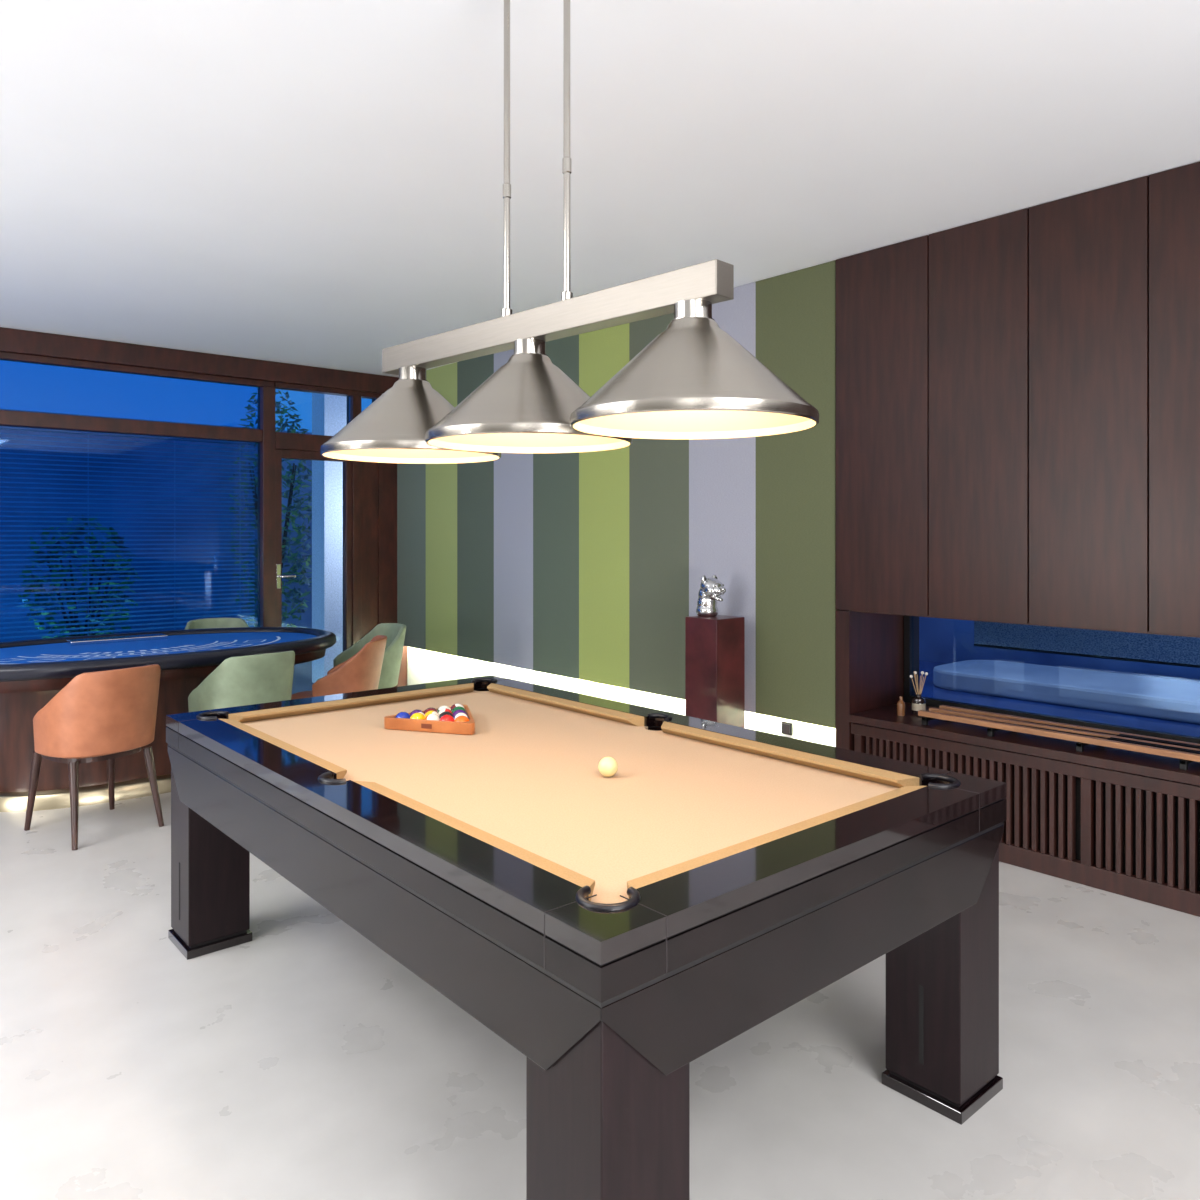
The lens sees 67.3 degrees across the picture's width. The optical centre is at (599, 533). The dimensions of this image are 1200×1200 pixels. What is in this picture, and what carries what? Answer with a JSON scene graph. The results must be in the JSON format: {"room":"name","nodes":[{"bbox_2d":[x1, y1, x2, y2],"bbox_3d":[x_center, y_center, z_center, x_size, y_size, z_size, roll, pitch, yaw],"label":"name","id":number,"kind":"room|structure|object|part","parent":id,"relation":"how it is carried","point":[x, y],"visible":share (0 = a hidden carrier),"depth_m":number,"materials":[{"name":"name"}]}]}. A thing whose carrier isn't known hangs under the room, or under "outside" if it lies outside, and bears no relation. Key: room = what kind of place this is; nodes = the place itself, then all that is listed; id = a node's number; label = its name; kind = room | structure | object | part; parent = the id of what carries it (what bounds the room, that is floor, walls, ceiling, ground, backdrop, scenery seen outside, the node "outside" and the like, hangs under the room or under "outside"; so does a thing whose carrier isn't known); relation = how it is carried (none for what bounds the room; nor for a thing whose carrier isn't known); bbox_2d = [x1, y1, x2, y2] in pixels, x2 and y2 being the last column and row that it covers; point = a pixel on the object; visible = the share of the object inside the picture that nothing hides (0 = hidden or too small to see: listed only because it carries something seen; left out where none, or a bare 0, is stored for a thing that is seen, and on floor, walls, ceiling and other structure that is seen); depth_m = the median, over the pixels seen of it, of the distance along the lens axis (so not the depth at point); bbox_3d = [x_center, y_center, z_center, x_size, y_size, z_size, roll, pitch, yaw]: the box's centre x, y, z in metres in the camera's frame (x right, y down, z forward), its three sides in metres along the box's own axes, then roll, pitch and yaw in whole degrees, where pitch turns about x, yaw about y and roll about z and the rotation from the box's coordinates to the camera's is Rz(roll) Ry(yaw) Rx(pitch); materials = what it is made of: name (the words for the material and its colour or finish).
{"room":"games hall","nodes":[
{"label":"games hall","id":0,"kind":"room"},
{"bbox_2d":[372,394,406,686],"bbox_3d":[-1.904,0.101,8.164,0.286,2.699,0.126,0,0,-41],"label":"wall pier","id":1,"kind":"object","parent":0,"point":[387,472],"visible":0.29,"depth_m":8.09,"materials":[{"name":"brown wood"}]},
{"bbox_2d":[0,0,1199,376],"bbox_3d":[-0.923,-1.470,2.058,8.100,0.120,10.720,0,0,-41],"label":"ceiling","id":2,"kind":"structure","parent":0,"point":[314,183],"depth_m":3.23,"materials":[{"name":"paint"}]},
{"bbox_2d":[320,0,818,463],"bbox_3d":[-0.171,-0.814,2.202,1.522,1.190,0.502,0,0,45],"label":"pendant light","id":3,"kind":"object","parent":2,"relation":"hanging from","point":[694,380],"visible":1,"depth_m":2.05,"materials":[{"name":"silver metal"}]},
{"bbox_3d":[-0.532,-0.327,2.563,0.502,0.215,0.502,0,0,45],"label":"lamp shade","id":4,"kind":"part","parent":3,"relation":"part of","materials":[{"name":"silver metal"}]},
{"bbox_3d":[-0.532,-0.316,2.563,0.489,0.194,0.489,0,0,45],"label":"lamp shade","id":5,"kind":"part","parent":3,"relation":"part of","materials":[{"name":"white glass"}]},
{"bbox_3d":[-0.234,-0.972,2.264,0.016,0.868,0.016,0,0,45],"label":"rod","id":6,"kind":"part","parent":3,"relation":"part of","materials":[{"name":"silver metal"}]},
{"bbox_3d":[-0.171,-0.316,2.202,0.489,0.194,0.489,0,0,45],"label":"lamp shade","id":7,"kind":"part","parent":3,"relation":"part of","materials":[{"name":"white glass"}]},
{"bbox_3d":[-0.171,-0.327,2.202,0.502,0.215,0.502,0,0,45],"label":"lamp shade","id":8,"kind":"part","parent":3,"relation":"part of","materials":[{"name":"silver metal"}]},
{"bbox_3d":[-0.077,-0.972,2.108,0.016,0.868,0.016,0,0,45],"label":"rod","id":9,"kind":"part","parent":3,"relation":"part of","materials":[{"name":"silver metal"}]},
{"bbox_3d":[0.190,-0.316,1.841,0.489,0.194,0.489,0,0,45],"label":"lamp shade","id":10,"kind":"part","parent":3,"relation":"part of","materials":[{"name":"white glass"}]},
{"bbox_3d":[0.190,-0.327,1.841,0.502,0.215,0.502,0,0,45],"label":"lamp shade","id":11,"kind":"part","parent":3,"relation":"part of","materials":[{"name":"silver metal"}]},
{"bbox_2d":[0,792,1199,1199],"bbox_3d":[-0.923,1.510,2.058,8.100,0.120,10.720,0,0,-41],"label":"floor","id":12,"kind":"structure","parent":0,"point":[300,1059],"depth_m":2.43,"materials":[{"name":"concrete"}]},
{"bbox_2d":[24,664,163,849],"bbox_3d":[-2.468,1.044,4.431,0.591,0.818,0.517,0,0,35],"label":"dining chair","id":13,"kind":"object","parent":12,"relation":"on","point":[108,715],"visible":1,"depth_m":4.24,"materials":[{"name":"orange leather"}]},
{"bbox_3d":[-2.776,1.257,4.417,0.087,0.390,0.040,0,0,-1],"label":"leg","id":14,"kind":"part","parent":13,"relation":"part of","materials":[{"name":"brown wood"}]},
{"bbox_3d":[-2.434,1.256,4.181,0.042,0.392,0.116,0,0,-40],"label":"leg","id":15,"kind":"part","parent":13,"relation":"part of","materials":[{"name":"brown wood"}]},
{"bbox_3d":[-2.514,1.067,4.463,0.432,0.026,0.387,0,0,35],"label":"seat frame","id":16,"kind":"part","parent":13,"relation":"part of","materials":[{"name":"brown leather"}]},
{"bbox_3d":[-2.514,1.020,4.463,0.480,0.070,0.430,0,0,35],"label":"seat","id":17,"kind":"part","parent":13,"relation":"part of","materials":[{"name":"orange leather"}]},
{"bbox_3d":[-2.559,1.257,4.725,0.040,0.390,0.087,0,0,-19],"label":"leg","id":18,"kind":"part","parent":13,"relation":"part of","materials":[{"name":"brown wood"}]},
{"bbox_3d":[-2.222,1.256,4.484,0.116,0.392,0.042,0,0,21],"label":"leg","id":19,"kind":"part","parent":13,"relation":"part of","materials":[{"name":"brown wood"}]},
{"bbox_2d":[0,352,274,626],"bbox_3d":[-4.987,0.100,5.477,6.035,2.700,0.130,0,0,-41],"label":"frame","id":20,"kind":"object","parent":12,"relation":"on","point":[264,435],"visible":0.62,"depth_m":7.16,"materials":[{"name":"brown wood"}]},
{"bbox_2d":[0,426,254,641],"bbox_3d":[-5.050,0.275,5.538,5.820,2.090,0.035,0,0,-41],"label":"blind","id":21,"kind":"object","parent":20,"relation":"attached to","point":[1,427],"visible":0.66,"depth_m":6.78,"materials":[{"name":"blue"}]},
{"bbox_2d":[0,627,335,811],"bbox_3d":[-2.744,1.048,5.336,2.380,0.805,1.400,0,0,-41],"label":"table","id":22,"kind":"object","parent":12,"relation":"on","point":[32,672],"visible":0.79,"depth_m":4.93,"materials":[{"name":"blue fabric"}]},
{"bbox_2d":[66,633,167,645],"bbox_3d":[-3.029,0.662,5.672,0.550,0.025,0.140,0,0,-41],"label":"tray","id":23,"kind":"object","parent":22,"relation":"on","point":[147,637],"depth_m":5.61,"materials":[{"name":"silver metal"}]},
{"bbox_3d":[-2.744,0.685,5.336,2.380,0.080,1.400,0,0,-41],"label":"padded rail","id":24,"kind":"part","parent":22,"relation":"part of","materials":[{"name":"black leather"}]},
{"bbox_2d":[185,618,248,629],"bbox_3d":[-2.763,1.044,6.584,0.517,0.818,0.591,0,0,-33],"label":"dining chair","id":25,"kind":"object","parent":12,"relation":"on","point":[206,623],"visible":0.12,"depth_m":6.81,"materials":[{"name":"green leather"}]},
{"bbox_2d":[188,651,294,711],"bbox_3d":[-1.977,1.044,4.975,0.591,0.818,0.517,0,0,41],"label":"dining chair","id":26,"kind":"object","parent":12,"relation":"on","point":[260,678],"visible":0.5,"depth_m":4.75,"materials":[{"name":"green leather"}]},
{"bbox_2d":[274,382,377,645],"bbox_3d":[-2.353,0.101,7.759,0.922,2.699,0.130,0,0,-41],"label":"trim","id":27,"kind":"structure","parent":12,"relation":"on","point":[364,474],"depth_m":7.90,"materials":[{"name":"brown wood"}]},
{"bbox_2d":[275,449,351,650],"bbox_3d":[-2.444,0.375,7.673,0.675,2.150,0.080,0,0,-41],"label":"frame","id":28,"kind":"object","parent":27,"relation":"attached to","point":[280,454],"visible":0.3,"depth_m":7.83,"materials":[{"name":"brown wood"}]},
{"bbox_2d":[276,564,280,588],"bbox_3d":[-2.650,0.350,7.438,0.036,0.200,0.009,0,0,-41],"label":"plate","id":29,"kind":"object","parent":28,"relation":"attached to","point":[278,567],"depth_m":7.43,"materials":[{"name":"metal"}]},
{"bbox_2d":[278,575,295,577],"bbox_3d":[-2.588,0.350,7.452,0.132,0.020,0.063,0,0,-41],"label":"handle","id":30,"kind":"object","parent":28,"relation":"attached to","point":[279,576],"visible":1,"depth_m":7.42,"materials":[{"name":"silver metal"}]},
{"bbox_2d":[291,635,386,699],"bbox_3d":[-1.607,1.044,5.522,0.591,0.818,0.517,0,0,-7],"label":"dining chair","id":31,"kind":"object","parent":12,"relation":"on","point":[362,671],"visible":0.56,"depth_m":5.33,"materials":[{"name":"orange leather"}]},
{"bbox_3d":[-1.662,1.020,5.515,0.480,0.070,0.430,0,0,-7],"label":"seat","id":32,"kind":"part","parent":31,"relation":"part of","materials":[{"name":"orange leather"}]},
{"bbox_2d":[317,623,405,688],"bbox_3d":[-1.636,1.044,6.203,0.591,0.818,0.517,0,0,-39],"label":"dining chair","id":33,"kind":"object","parent":12,"relation":"on","point":[395,633],"visible":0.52,"depth_m":6.19,"materials":[{"name":"green leather"}]},
{"bbox_2d":[166,675,1006,1199],"bbox_3d":[-0.248,1.046,2.796,1.404,0.808,2.382,0,0,-41],"label":"pool table","id":34,"kind":"object","parent":12,"relation":"on","point":[617,931],"visible":1,"depth_m":2.10,"materials":[{"name":"black paint"}]},
{"bbox_3d":[-1.393,1.080,3.225,0.207,0.660,0.207,0,0,-41],"label":"leg","id":35,"kind":"part","parent":34,"relation":"part of","materials":[{"name":"brown wood"}]},
{"bbox_2d":[220,719,346,778],"bbox_3d":[-1.016,0.668,2.833,0.050,0.034,0.961,0,0,-41],"label":"cushion","id":36,"kind":"object","parent":34,"relation":"on","point":[337,772],"depth_m":2.73,"materials":[{"name":"beige fabric"}]},
{"bbox_2d":[228,683,473,722],"bbox_3d":[-0.932,0.668,3.586,1.046,0.034,0.050,0,0,-41],"label":"cushion","id":37,"kind":"object","parent":34,"relation":"on","point":[285,712],"depth_m":3.53,"materials":[{"name":"beige fabric"}]},
{"bbox_2d":[384,703,474,734],"bbox_3d":[-0.536,0.656,3.181,0.344,0.057,0.303,0,0,-43],"label":"ball rack","id":38,"kind":"object","parent":34,"relation":"on","point":[457,718],"visible":1,"depth_m":3.13,"materials":[{"name":"orange"}]},
{"bbox_2d":[354,781,594,900],"bbox_3d":[-0.321,0.668,2.030,0.050,0.034,0.961,0,0,-41],"label":"cushion","id":39,"kind":"object","parent":34,"relation":"on","point":[562,874],"depth_m":1.92,"materials":[{"name":"beige fabric"}]},
{"bbox_2d":[487,683,643,725],"bbox_3d":[-0.175,0.668,3.562,0.050,0.034,0.961,0,0,-41],"label":"cushion","id":40,"kind":"object","parent":34,"relation":"on","point":[613,716],"depth_m":3.50,"materials":[{"name":"beige fabric"}]},
{"bbox_3d":[-0.248,0.668,2.796,1.403,0.037,2.381,0,0,-41],"label":"rail","id":41,"kind":"part","parent":34,"relation":"part of","materials":[{"name":"black paint"}]},
{"bbox_2d":[598,756,617,776],"bbox_3d":[0.023,0.656,2.544,0.057,0.057,0.057,0,0,-41],"label":"cue ball","id":42,"kind":"object","parent":34,"relation":"on","point":[607,766],"visible":1,"depth_m":2.52,"materials":[{"name":"white plastic"}]},
{"bbox_3d":[0.013,1.080,1.601,0.207,0.660,0.207,0,0,-41],"label":"leg","id":43,"kind":"part","parent":34,"relation":"part of","materials":[{"name":"brown wood"}]},
{"bbox_2d":[627,786,925,896],"bbox_3d":[0.437,0.668,2.006,1.046,0.034,0.050,0,0,-41],"label":"cushion","id":44,"kind":"object","parent":34,"relation":"on","point":[654,879],"depth_m":1.91,"materials":[{"name":"beige fabric"}]},
{"bbox_2d":[661,721,918,787],"bbox_3d":[0.521,0.668,2.759,0.050,0.034,0.961,0,0,-41],"label":"cushion","id":45,"kind":"object","parent":34,"relation":"on","point":[875,776],"depth_m":2.69,"materials":[{"name":"beige fabric"}]},
{"bbox_3d":[0.897,1.080,2.367,0.207,0.660,0.207,0,0,-41],"label":"leg","id":46,"kind":"part","parent":34,"relation":"part of","materials":[{"name":"brown wood"}]},
{"bbox_2d":[685,615,744,727],"bbox_3d":[0.631,0.953,4.953,0.230,0.995,0.230,0,0,-41],"label":"pedestal","id":47,"kind":"object","parent":12,"relation":"on","point":[714,646],"visible":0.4,"depth_m":4.87,"materials":[{"name":"paint"}]},
{"bbox_2d":[696,575,725,616],"bbox_3d":[0.614,0.340,4.969,0.128,0.229,0.186,0,0,-37],"label":"head sculpture","id":48,"kind":"object","parent":47,"relation":"on","point":[710,591],"visible":1,"depth_m":4.94,"materials":[{"name":"silver metal"}]},
{"bbox_2d":[849,702,1199,916],"bbox_3d":[3.307,1.181,2.620,0.560,0.538,5.610,0,0,-41],"label":"base cabinet","id":49,"kind":"object","parent":12,"relation":"on","point":[1122,822],"visible":0.65,"depth_m":3.77,"materials":[{"name":"brown wood"}]},
{"bbox_2d":[849,702,1199,785],"bbox_3d":[3.307,0.931,2.620,0.560,0.038,5.610,0,0,-41],"label":"countertop","id":50,"kind":"structure","parent":49,"relation":"on","point":[1150,765],"depth_m":3.93,"materials":[{"name":"brown wood"}]},
{"bbox_2d":[897,696,904,715],"bbox_3d":[1.516,0.865,4.542,0.040,0.095,0.040,0,0,-41],"label":"bottle","id":51,"kind":"object","parent":50,"relation":"on","point":[900,704],"visible":1,"depth_m":4.53,"materials":[{"name":"brown metal"}]},
{"bbox_2d":[910,671,927,714],"bbox_3d":[1.618,0.801,4.577,0.073,0.222,0.073,0,0,39],"label":"reed diffuser","id":52,"kind":"object","parent":50,"relation":"on","point":[918,703],"visible":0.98,"depth_m":4.56,"materials":[{"name":"clear glass"}]},
{"bbox_2d":[904,616,1199,743],"bbox_3d":[3.501,0.652,2.789,0.045,0.518,5.610,0,0,-41],"label":"frame","id":53,"kind":"object","parent":50,"relation":"on","point":[909,695],"visible":0.54,"depth_m":4.52,"materials":[{"name":"black"}]},
{"bbox_2d":[918,705,1199,769],"bbox_3d":[2.249,0.879,3.688,0.260,0.066,1.930,0,0,-41],"label":"rack","id":54,"kind":"object","parent":50,"relation":"on","point":[1187,752],"visible":1,"depth_m":3.88,"materials":[{"name":"brown wood"}]},
{"bbox_2d":[397,260,835,728],"bbox_3d":[-0.295,-0.203,6.404,0.040,2.407,4.643,0,0,-41],"label":"wall panel","id":55,"kind":"object","parent":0,"point":[586,566],"visible":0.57,"depth_m":5.71,"materials":[{"name":"paint"}]},
{"bbox_2d":[407,647,835,746],"bbox_3d":[-0.224,0.020,6.565,0.140,2.860,4.803,0,0,-41],"label":"baseboard","id":56,"kind":"structure","parent":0,"point":[423,666],"depth_m":6.47,"materials":[{"name":"white paint"}]},
{"bbox_2d":[0,327,398,393],"bbox_3d":[-4.540,-1.329,5.851,7.200,0.158,0.170,0,0,-41],"label":"trim","id":57,"kind":"structure","parent":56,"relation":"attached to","point":[17,341],"depth_m":6.90,"materials":[{"name":"brown wood"}]},
{"bbox_2d":[781,721,792,735],"bbox_3d":[1.034,1.075,4.991,0.020,0.070,0.070,0,0,-41],"label":"wall socket","id":58,"kind":"object","parent":56,"relation":"attached to","point":[786,727],"visible":1,"depth_m":4.98,"materials":[{"name":"black plastic"}]},
{"bbox_2d":[836,162,1199,637],"bbox_3d":[3.279,-0.507,2.652,0.550,1.798,5.694,0,0,-41],"label":"upper cabinet","id":59,"kind":"object","parent":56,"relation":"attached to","point":[1018,392],"visible":1,"depth_m":3.90,"materials":[{"name":"brown wood"}]},
{"bbox_2d":[836,610,918,750],"bbox_3d":[1.491,0.921,4.819,0.675,1.058,0.081,0,0,-41],"label":"panel","id":60,"kind":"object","parent":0,"point":[869,646],"depth_m":4.67,"materials":[{"name":"brown wood"}]},
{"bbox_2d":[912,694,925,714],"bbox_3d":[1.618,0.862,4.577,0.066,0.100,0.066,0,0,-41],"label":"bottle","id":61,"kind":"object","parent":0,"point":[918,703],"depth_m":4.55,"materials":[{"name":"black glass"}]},
{"bbox_3d":[3.571,-0.510,2.842,0.120,1.800,5.620,0,0,-41],"label":"upper cabinet","id":62,"kind":"object","parent":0,"visible":0},
{"bbox_2d":[974,621,1199,664],"bbox_3d":[3.708,0.492,2.749,0.005,0.175,5.300,0,0,-41],"label":"screen fabric","id":63,"kind":"object","parent":62,"relation":"hanging from","point":[1153,647],"visible":0.6,"depth_m":4.32,"materials":[{"name":"blue fabric"}]},
{"bbox_2d":[974,644,1199,667],"bbox_3d":[3.707,0.584,2.749,0.014,0.014,5.300,0,0,-41],"label":"bar","id":64,"kind":"object","parent":63,"relation":"attached to","point":[979,645],"depth_m":4.31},
{"label":"outside","id":65,"kind":"structure","parent":0,"visible":0},
{"bbox_2d":[292,661,313,693],"bbox_3d":[-6.189,1.575,10.198,20.000,0.150,8.480,0,0,-41],"label":"ground","id":66,"kind":"structure","parent":65,"point":[302,676],"depth_m":9.40,"materials":[{"name":"blue"}]},
{"bbox_2d":[16,515,140,638],"bbox_3d":[-4.202,0.667,7.328,0.900,1.670,0.816,0,0,-41],"label":"shrub","id":67,"kind":"object","parent":66,"relation":"on","point":[68,519],"visible":0.51,"depth_m":7.25,"materials":[{"name":"green plant"}]},
{"bbox_2d":[0,409,311,641],"bbox_3d":[-6.412,0.050,10.455,20.000,2.900,0.200,0,0,-41],"label":"wall","id":68,"kind":"structure","parent":66,"relation":"on","point":[306,617],"depth_m":11.05,"materials":[{"name":"paint"}]},
{"bbox_2d":[228,387,311,626],"bbox_3d":[-3.499,-0.073,9.655,0.908,3.150,1.092,0,0,-41],"label":"tree","id":69,"kind":"object","parent":66,"relation":"on","point":[287,510],"visible":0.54,"depth_m":9.58,"materials":[{"name":"teal plant"}]},
{"bbox_2d":[312,393,346,682],"bbox_3d":[-2.671,-0.225,9.131,0.380,3.450,0.300,0,0,-41],"label":"pillar","id":70,"kind":"structure","parent":66,"relation":"on","point":[329,412],"depth_m":8.98,"materials":[{"name":"white paint"}]},
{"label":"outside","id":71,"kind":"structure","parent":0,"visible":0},
{"bbox_2d":[919,660,1199,736],"bbox_3d":[4.694,1.075,5.059,4.280,0.150,13.500,0,0,-41],"label":"ground","id":72,"kind":"structure","parent":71,"point":[929,689],"depth_m":5.14,"materials":[{"name":"liquid"}]},
{"bbox_2d":[919,617,1199,681],"bbox_3d":[4.605,0.025,4.916,0.200,1.950,13.400,0,0,-41],"label":"wall","id":73,"kind":"structure","parent":72,"relation":"on","point":[942,640],"depth_m":6.70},
{"bbox_2d":[933,660,1199,723],"bbox_3d":[3.930,0.940,4.397,0.760,0.120,4.700,0,0,-41],"label":"kerb","id":74,"kind":"object","parent":72,"relation":"on","point":[1146,696],"visible":1,"depth_m":5.34,"materials":[{"name":"stone"}]}
]}

